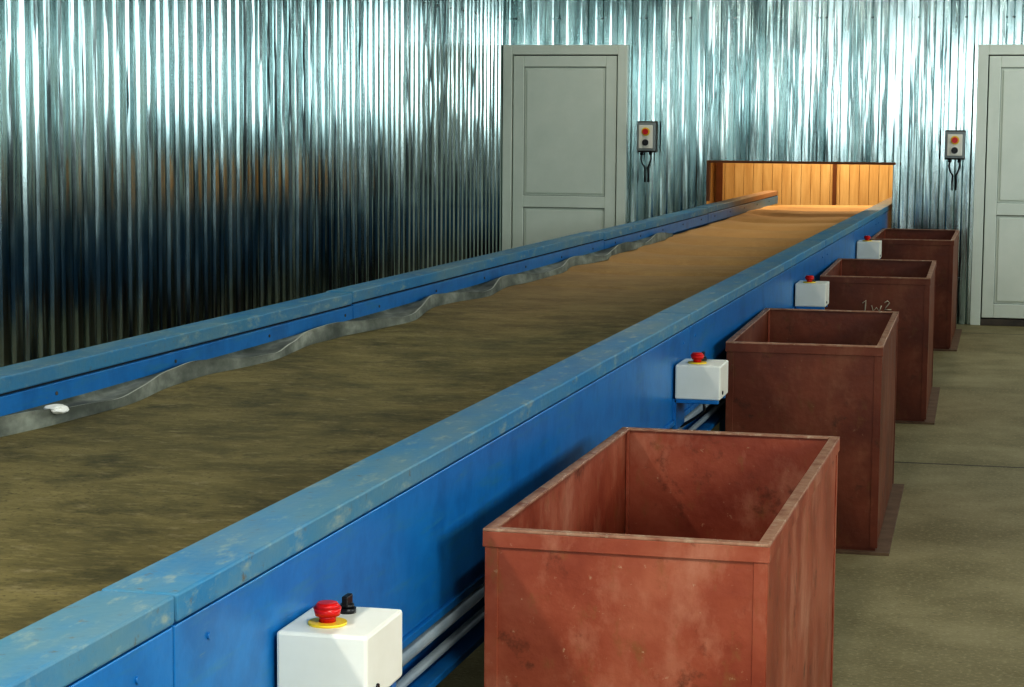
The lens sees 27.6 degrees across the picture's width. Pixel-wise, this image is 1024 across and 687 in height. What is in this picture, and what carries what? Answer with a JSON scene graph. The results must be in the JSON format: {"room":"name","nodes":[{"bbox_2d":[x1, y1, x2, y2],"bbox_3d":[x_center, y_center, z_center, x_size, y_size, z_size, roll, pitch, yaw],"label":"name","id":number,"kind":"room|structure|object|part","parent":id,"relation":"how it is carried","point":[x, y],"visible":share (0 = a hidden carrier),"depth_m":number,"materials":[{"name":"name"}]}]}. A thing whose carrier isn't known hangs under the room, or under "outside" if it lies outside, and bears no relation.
{"room":"waste facility","nodes":[
{"label":"waste facility","id":0,"kind":"room"},
{"bbox_2d":[0,0,503,366],"bbox_3d":[-2.310,-0.875,7.230,0.024,3.200,19.065,2,6,14],"label":"wall","id":1,"kind":"structure","parent":0,"point":[165,164],"depth_m":10.71,"materials":[{"name":"metal"}]},
{"bbox_2d":[504,0,506,44],"bbox_3d":[-0.050,-2.892,16.303,0.018,1.105,0.021,2,6,14],"label":"trim","id":2,"kind":"structure","parent":1,"relation":"attached to","point":[505,1],"depth_m":16.34,"materials":[{"name":"metal"}]},
{"bbox_2d":[515,55,617,55],"bbox_3d":[0.424,-1.279,16.426,0.840,1.970,0.020,2,6,14],"label":"seal","id":3,"kind":"object","parent":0,"point":[515,55],"depth_m":16.31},
{"bbox_2d":[436,324,1023,686],"bbox_3d":[1.363,0.687,8.485,7.270,0.120,23.500,2,6,14],"label":"floor","id":4,"kind":"structure","parent":0,"point":[945,606],"depth_m":7.33,"materials":[{"name":"concrete"}]},
{"bbox_2d":[0,190,891,686],"bbox_3d":[0.643,0.030,9.818,1.489,0.889,18.900,2,6,15],"label":"conveyor","id":5,"kind":"object","parent":4,"relation":"on","point":[201,486],"visible":0.91,"depth_m":4.99,"materials":[{"name":"blue metal"}]},
{"bbox_2d":[44,404,68,413],"bbox_3d":[-1.136,0.165,5.221,0.060,0.025,0.057,4,7,29],"label":"paper scrap","id":6,"kind":"object","parent":5,"relation":"on","point":[55,408],"visible":1,"depth_m":5.20,"materials":[{"name":"white paper"}]},
{"bbox_2d":[277,593,401,686],"bbox_3d":[-0.277,0.529,3.252,0.171,0.268,0.194,2,6,14],"label":"control box","id":7,"kind":"object","parent":5,"relation":"attached to","point":[331,644],"visible":1,"depth_m":3.17,"materials":[{"name":"white plastic"}]},
{"bbox_3d":[-0.260,0.410,3.288,0.028,0.028,0.028,2,6,14],"label":"selector knob","id":8,"kind":"part","parent":7,"relation":"part of","materials":[{"name":"black plastic"}]},
{"bbox_3d":[-0.022,-0.279,9.961,0.456,0.318,18.896,2,6,14],"label":"rail","id":9,"kind":"part","parent":5,"relation":"part of","materials":[{"name":"blue metal"}]},
{"bbox_2d":[672,351,727,428],"bbox_3d":[0.600,0.160,6.703,0.171,0.268,0.194,2,6,14],"label":"control box","id":10,"kind":"object","parent":5,"relation":"attached to","point":[699,379],"visible":0.99,"depth_m":6.62,"materials":[{"name":"white plastic"}]},
{"bbox_2d":[793,275,828,308],"bbox_3d":[1.418,-0.192,9.923,0.171,0.268,0.194,2,6,14],"label":"control box","id":11,"kind":"object","parent":5,"relation":"attached to","point":[809,294],"visible":0.88,"depth_m":9.83,"materials":[{"name":"white plastic"}]},
{"bbox_2d":[856,236,881,258],"bbox_3d":[2.250,-0.550,13.200,0.171,0.268,0.194,2,6,14],"label":"control box","id":12,"kind":"object","parent":5,"relation":"attached to","point":[867,248],"visible":0.73,"depth_m":13.11,"materials":[{"name":"white plastic"}]},
{"bbox_2d":[483,427,839,686],"bbox_3d":[0.400,0.661,4.651,0.593,0.740,1.448,2,6,14],"label":"bin","id":13,"kind":"object","parent":4,"relation":"on","point":[657,557],"visible":1,"depth_m":4.02,"materials":[{"name":"red metal"}]},
{"bbox_2d":[725,308,903,555],"bbox_3d":[1.201,0.298,8.071,0.593,0.740,1.448,2,6,13],"label":"bin","id":14,"kind":"object","parent":4,"relation":"on","point":[821,372],"visible":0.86,"depth_m":7.40,"materials":[{"name":"red metal"}]},
{"bbox_2d":[820,258,939,424],"bbox_3d":[2.007,-0.041,11.264,0.593,0.740,1.448,2,6,13],"label":"bin","id":15,"kind":"object","parent":4,"relation":"on","point":[908,285],"visible":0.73,"depth_m":10.58,"materials":[{"name":"red metal"}]},
{"bbox_2d":[862,300,890,310],"bbox_3d":[1.848,-0.190,10.560,0.147,0.061,0.007,2,6,13],"label":"chalk mark","id":16,"kind":"object","parent":15,"relation":"attached to","point":[865,300],"visible":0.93,"depth_m":10.56,"materials":[{"name":"beige"}]},
{"bbox_2d":[871,228,961,350],"bbox_3d":[2.850,-0.399,14.630,0.593,0.740,1.448,2,6,13],"label":"bin","id":17,"kind":"object","parent":4,"relation":"on","point":[940,245],"visible":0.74,"depth_m":13.94,"materials":[{"name":"red metal"}]},
{"bbox_2d":[507,0,1023,323],"bbox_3d":[3.167,-1.744,15.658,6.670,3.200,0.024,2,6,14],"label":"wall","id":18,"kind":"structure","parent":0,"point":[730,80],"depth_m":15.87,"materials":[{"name":"metal"}]},
{"bbox_2d":[502,45,628,250],"bbox_3d":[0.416,-1.288,16.390,0.990,2.095,0.110,2,6,14],"label":"door frame","id":19,"kind":"structure","parent":18,"relation":"in","point":[509,51],"depth_m":16.27,"materials":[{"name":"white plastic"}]},
{"bbox_2d":[512,56,617,247],"bbox_3d":[0.412,-1.274,16.377,0.824,1.954,0.060,2,6,14],"label":"door","id":20,"kind":"structure","parent":19,"relation":"attached to","point":[565,107],"depth_m":16.32,"materials":[{"name":"white wood"}]},
{"bbox_2d":[637,121,656,181],"bbox_3d":[1.037,-1.486,16.144,0.150,0.470,0.105,2,6,14],"label":"switch box","id":21,"kind":"object","parent":18,"relation":"attached to","point":[646,130],"visible":1,"depth_m":16.11,"materials":[{"name":"metal"}]},
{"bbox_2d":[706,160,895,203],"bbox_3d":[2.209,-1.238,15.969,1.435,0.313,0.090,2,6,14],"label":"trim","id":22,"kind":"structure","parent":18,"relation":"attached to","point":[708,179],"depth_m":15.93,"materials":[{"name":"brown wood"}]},
{"bbox_2d":[944,130,965,189],"bbox_3d":[3.311,-1.370,15.602,0.150,0.450,0.105,2,6,14],"label":"switch box","id":23,"kind":"object","parent":18,"relation":"attached to","point":[954,139],"visible":1,"depth_m":15.57,"materials":[{"name":"metal"}]},
{"bbox_2d":[970,44,1023,326],"bbox_3d":[3.958,-1.170,15.539,1.000,2.095,0.110,2,6,14],"label":"door frame","id":24,"kind":"structure","parent":18,"relation":"in","point":[984,50],"depth_m":15.59,"materials":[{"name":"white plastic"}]},
{"bbox_2d":[981,56,1023,318],"bbox_3d":[3.955,-1.156,15.526,0.834,1.954,0.060,2,6,14],"label":"door","id":25,"kind":"structure","parent":24,"relation":"attached to","point":[1003,253],"depth_m":15.57,"materials":[{"name":"white wood"}]},
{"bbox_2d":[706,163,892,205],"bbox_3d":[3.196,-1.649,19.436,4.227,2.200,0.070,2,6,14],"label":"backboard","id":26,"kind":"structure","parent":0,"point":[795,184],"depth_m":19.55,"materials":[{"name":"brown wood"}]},
{"bbox_2d":[980,55,1023,318],"bbox_3d":[3.966,-1.161,15.574,0.850,1.970,0.020,2,6,14],"label":"seal","id":27,"kind":"object","parent":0,"point":[989,55],"depth_m":15.65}
]}

